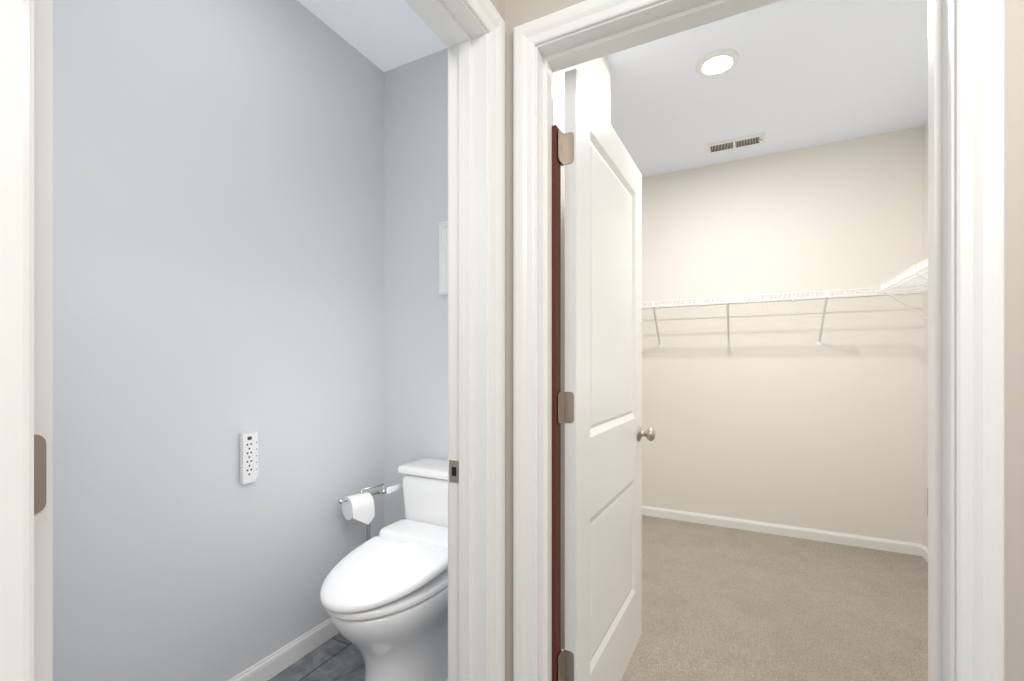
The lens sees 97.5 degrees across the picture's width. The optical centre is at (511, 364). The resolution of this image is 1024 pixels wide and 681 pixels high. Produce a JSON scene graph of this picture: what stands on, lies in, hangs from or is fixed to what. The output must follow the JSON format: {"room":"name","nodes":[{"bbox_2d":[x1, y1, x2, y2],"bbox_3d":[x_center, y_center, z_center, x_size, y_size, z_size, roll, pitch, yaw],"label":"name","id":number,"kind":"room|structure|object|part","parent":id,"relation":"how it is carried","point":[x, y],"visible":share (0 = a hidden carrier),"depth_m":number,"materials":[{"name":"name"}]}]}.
{"room":"hallway","nodes":[
{"label":"hallway","id":0,"kind":"room"},
{"bbox_2d":[53,0,383,680],"bbox_3d":[-1.008,-0.144,1.706,0.114,2.690,2.324,0,0,27],"label":"wall","id":1,"kind":"structure","parent":0,"point":[218,227],"depth_m":1.52,"materials":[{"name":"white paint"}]},
{"bbox_2d":[240,432,257,483],"bbox_3d":[-0.960,0.339,1.647,0.026,0.180,0.068,0,0,27],"label":"remote","id":2,"kind":"object","parent":1,"relation":"attached to","point":[248,457],"visible":1,"depth_m":1.63,"materials":[{"name":"white plastic"}]},
{"bbox_2d":[229,618,338,680],"bbox_3d":[-1.035,1.159,1.513,0.012,0.083,1.727,0,0,27],"label":"baseboard","id":3,"kind":"structure","parent":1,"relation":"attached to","point":[280,660],"depth_m":1.79,"materials":[{"name":"white wood"}]},
{"bbox_2d":[268,633,364,680],"bbox_3d":[-0.578,1.201,1.282,1.036,0.001,1.727,0,0,27],"label":"floor","id":4,"kind":"structure","parent":0,"point":[338,657],"depth_m":1.79,"materials":[{"name":"grey tile"}]},
{"bbox_2d":[338,484,385,642],"bbox_3d":[-0.657,0.873,1.983,0.170,0.656,0.222,0,0,27],"label":"stand","id":5,"kind":"object","parent":4,"relation":"on","point":[360,507],"visible":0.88,"depth_m":1.94,"materials":[{"name":"silver metal"}]},
{"bbox_2d":[320,458,447,680],"bbox_3d":[-0.389,0.819,1.721,0.484,0.762,0.768,0,0,27],"label":"toilet","id":6,"kind":"object","parent":4,"relation":"on","point":[384,598],"visible":0.73,"depth_m":1.55,"materials":[{"name":"white ceramic"}]},
{"bbox_3d":[-0.464,0.718,1.556,0.398,0.083,0.414,0,0,27],"label":"bidet lid","id":7,"kind":"part","parent":6,"relation":"part of","materials":[{"name":"white plastic"}]},
{"bbox_3d":[-0.510,0.545,1.988,0.026,0.030,0.112,0,0,27],"label":"lever","id":8,"kind":"part","parent":6,"relation":"part of","materials":[{"name":"white plastic"}]},
{"bbox_3d":[-0.260,0.459,1.960,0.470,0.040,0.212,0,0,27],"label":"lid","id":9,"kind":"part","parent":6,"relation":"part of","materials":[{"name":"white ceramic"}]},
{"bbox_2d":[384,48,447,526],"bbox_3d":[-0.131,-0.144,2.293,0.922,2.690,0.483,0,0,27],"label":"wall","id":10,"kind":"structure","parent":0,"point":[415,302],"depth_m":2.20,"materials":[{"name":"white paint"}]},
{"bbox_2d":[439,221,447,294],"bbox_3d":[-0.214,-0.499,2.053,0.282,0.339,0.021,0,0,27],"label":"picture frame","id":11,"kind":"object","parent":10,"relation":"attached to","point":[443,258],"visible":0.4,"depth_m":2.10,"materials":[{"name":"white"}]},
{"bbox_2d":[491,0,504,20],"bbox_3d":[-0.087,-0.144,1.232,0.114,2.690,0.079,0,0,27],"label":"wall","id":12,"kind":"structure","parent":0,"point":[499,5],"depth_m":1.22,"materials":[{"name":"white paint"}]},
{"bbox_2d":[513,0,1004,680],"bbox_3d":[0.459,0.144,1.054,0.960,2.113,0.133,0,0,27],"label":"door frame","id":13,"kind":"structure","parent":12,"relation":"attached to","point":[631,30],"depth_m":0.87,"materials":[{"name":"white wood"}]},
{"bbox_2d":[558,648,573,680],"bbox_3d":[0.151,0.864,1.274,0.041,0.095,0.041,0,0,27],"label":"closet door hinge","id":14,"kind":"object","parent":13,"relation":"attached to","point":[566,665],"visible":1,"depth_m":1.28,"materials":[{"name":"silver metal"}]},
{"bbox_2d":[558,391,573,423],"bbox_3d":[0.151,0.121,1.274,0.041,0.095,0.041,0,0,27],"label":"closet door hinge","id":15,"kind":"object","parent":13,"relation":"attached to","point":[565,407],"visible":1,"depth_m":1.28,"materials":[{"name":"silver metal"}]},
{"bbox_2d":[558,129,573,165],"bbox_3d":[0.151,-0.621,1.274,0.041,0.095,0.041,0,0,27],"label":"closet door hinge","id":16,"kind":"object","parent":13,"relation":"attached to","point":[565,148],"visible":1,"depth_m":1.28,"materials":[{"name":"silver metal"}]},
{"bbox_2d":[565,68,654,680],"bbox_3d":[0.374,0.172,1.636,0.173,2.032,0.814,0,0,27],"label":"closet door","id":17,"kind":"structure","parent":13,"relation":"attached to","point":[604,433],"depth_m":1.50,"materials":[{"name":"white paint"}]},
{"bbox_3d":[0.576,0.295,1.921,0.070,0.066,0.066,0,0,27],"label":"knob","id":18,"kind":"part","parent":17,"relation":"part of","materials":[{"name":"silver metal"}]},
{"bbox_2d":[505,0,527,680],"bbox_3d":[0.039,-0.144,1.276,0.070,2.690,0.114,0,0,27],"label":"wall","id":19,"kind":"structure","parent":0,"point":[516,13],"depth_m":1.24,"materials":[{"name":"white paint"}]},
{"bbox_2d":[553,56,609,648],"bbox_3d":[0.186,-0.144,1.771,0.114,2.690,1.130,0,0,27],"label":"wall","id":20,"kind":"structure","parent":0,"point":[595,74],"depth_m":1.65,"materials":[{"name":"white paint"}]},
{"bbox_2d":[297,0,927,176],"bbox_3d":[0.426,-1.540,1.842,3.179,0.100,3.861,0,0,27],"label":"ceiling","id":21,"kind":"structure","parent":0,"point":[804,73],"depth_m":2.30,"materials":[{"name":"white paint"}]},
{"bbox_2d":[696,49,739,76],"bbox_3d":[1.013,-1.483,2.218,0.196,0.013,0.196,0,0,27],"label":"recessed light","id":22,"kind":"object","parent":21,"relation":"in","point":[733,55],"depth_m":2.20,"materials":[{"name":"white plastic"}]},
{"bbox_3d":[1.013,-1.479,2.218,0.133,0.004,0.133,0,0,27],"label":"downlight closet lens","id":23,"kind":"part","parent":22,"relation":"part of","materials":[{"name":"white glass"}]},
{"bbox_2d":[705,132,764,154],"bbox_3d":[1.496,-1.482,3.022,0.355,0.015,0.150,0,0,27],"label":"ceiling vent","id":24,"kind":"object","parent":21,"relation":"in","point":[738,143],"visible":1,"depth_m":3.02,"materials":[{"name":"white metal"}]},
{"bbox_2d":[621,515,927,680],"bbox_3d":[0.676,1.195,2.337,2.951,0.013,2.523,0,0,27],"label":"floor","id":25,"kind":"structure","parent":0,"point":[719,603],"depth_m":2.18,"materials":[{"name":"beige carpet"}]},
{"bbox_2d":[528,0,1023,680],"bbox_3d":[1.065,-0.144,0.757,2.230,2.690,0.114,0,0,27],"label":"wall","id":26,"kind":"structure","parent":0,"point":[1014,340],"depth_m":0.79,"materials":[{"name":"white paint"}]},
{"bbox_2d":[642,126,923,543],"bbox_3d":[1.220,-0.144,3.539,3.065,2.690,0.114,0,0,27],"label":"wall","id":27,"kind":"structure","parent":0,"point":[773,413],"depth_m":3.12,"materials":[{"name":"white paint"}]},
{"bbox_2d":[642,288,867,347],"bbox_3d":[1.180,-0.294,3.323,2.943,0.329,0.309,0,0,27],"label":"shelf","id":28,"kind":"object","parent":27,"relation":"attached to","point":[827,293],"depth_m":3.04,"materials":[{"name":"white metal"}]},
{"bbox_2d":[642,506,922,555],"bbox_3d":[1.243,1.159,3.457,2.951,0.083,0.012,0,0,27],"label":"baseboard","id":29,"kind":"structure","parent":27,"relation":"attached to","point":[845,539],"depth_m":3.11,"materials":[{"name":"white wood"}]},
{"bbox_2d":[924,121,927,547],"bbox_3d":[2.089,-0.144,1.734,0.114,2.690,2.553,0,0,27],"label":"wall","id":30,"kind":"structure","parent":0,"point":[925,333],"depth_m":2.77,"materials":[{"name":"white paint"}]},
{"bbox_2d":[868,258,927,319],"bbox_3d":[1.807,-0.294,1.672,0.333,0.329,2.070,0,0,27],"label":"shelf","id":31,"kind":"object","parent":30,"relation":"attached to","point":[898,278],"depth_m":2.44,"materials":[{"name":"white metal"}]},
{"bbox_2d":[922,544,927,561],"bbox_3d":[2.007,1.159,1.712,0.012,0.083,2.439,0,0,27],"label":"baseboard","id":32,"kind":"structure","parent":30,"relation":"attached to","point":[924,552],"depth_m":2.75,"materials":[{"name":"white wood"}]},
{"bbox_3d":[-0.826,-0.145,-0.231,0.114,2.690,1.444,0,0,27],"label":"wall","id":33,"kind":"structure","parent":0,"visible":0},
{"bbox_2d":[0,0,504,680],"bbox_3d":[-0.303,0.168,0.805,0.115,2.066,0.863,0,0,27],"label":"door frame","id":34,"kind":"structure","parent":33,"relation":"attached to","point":[459,30],"depth_m":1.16,"materials":[{"name":"white wood"}]},
{"bbox_2d":[34,0,52,680],"bbox_3d":[-0.866,0.172,0.698,0.852,2.032,0.116,0,0,27],"label":"room door","id":35,"kind":"structure","parent":34,"relation":"attached to","point":[43,340],"depth_m":0.51,"materials":[{"name":"white paint"}]},
{"bbox_2d":[449,460,458,482],"bbox_3d":[-0.152,0.282,1.190,0.032,0.058,0.002,0,0,27],"label":"strike plate","id":36,"kind":"object","parent":34,"relation":"attached to","point":[454,471],"visible":1,"depth_m":1.19,"materials":[{"name":"silver metal"}]},
{"bbox_2d":[404,0,448,680],"bbox_3d":[-0.362,0.139,0.835,0.018,2.123,0.977,0,0,27],"label":"door frame","id":37,"kind":"structure","parent":33,"relation":"attached to","point":[448,329],"depth_m":1.21,"materials":[{"name":"white wood"}]}
]}

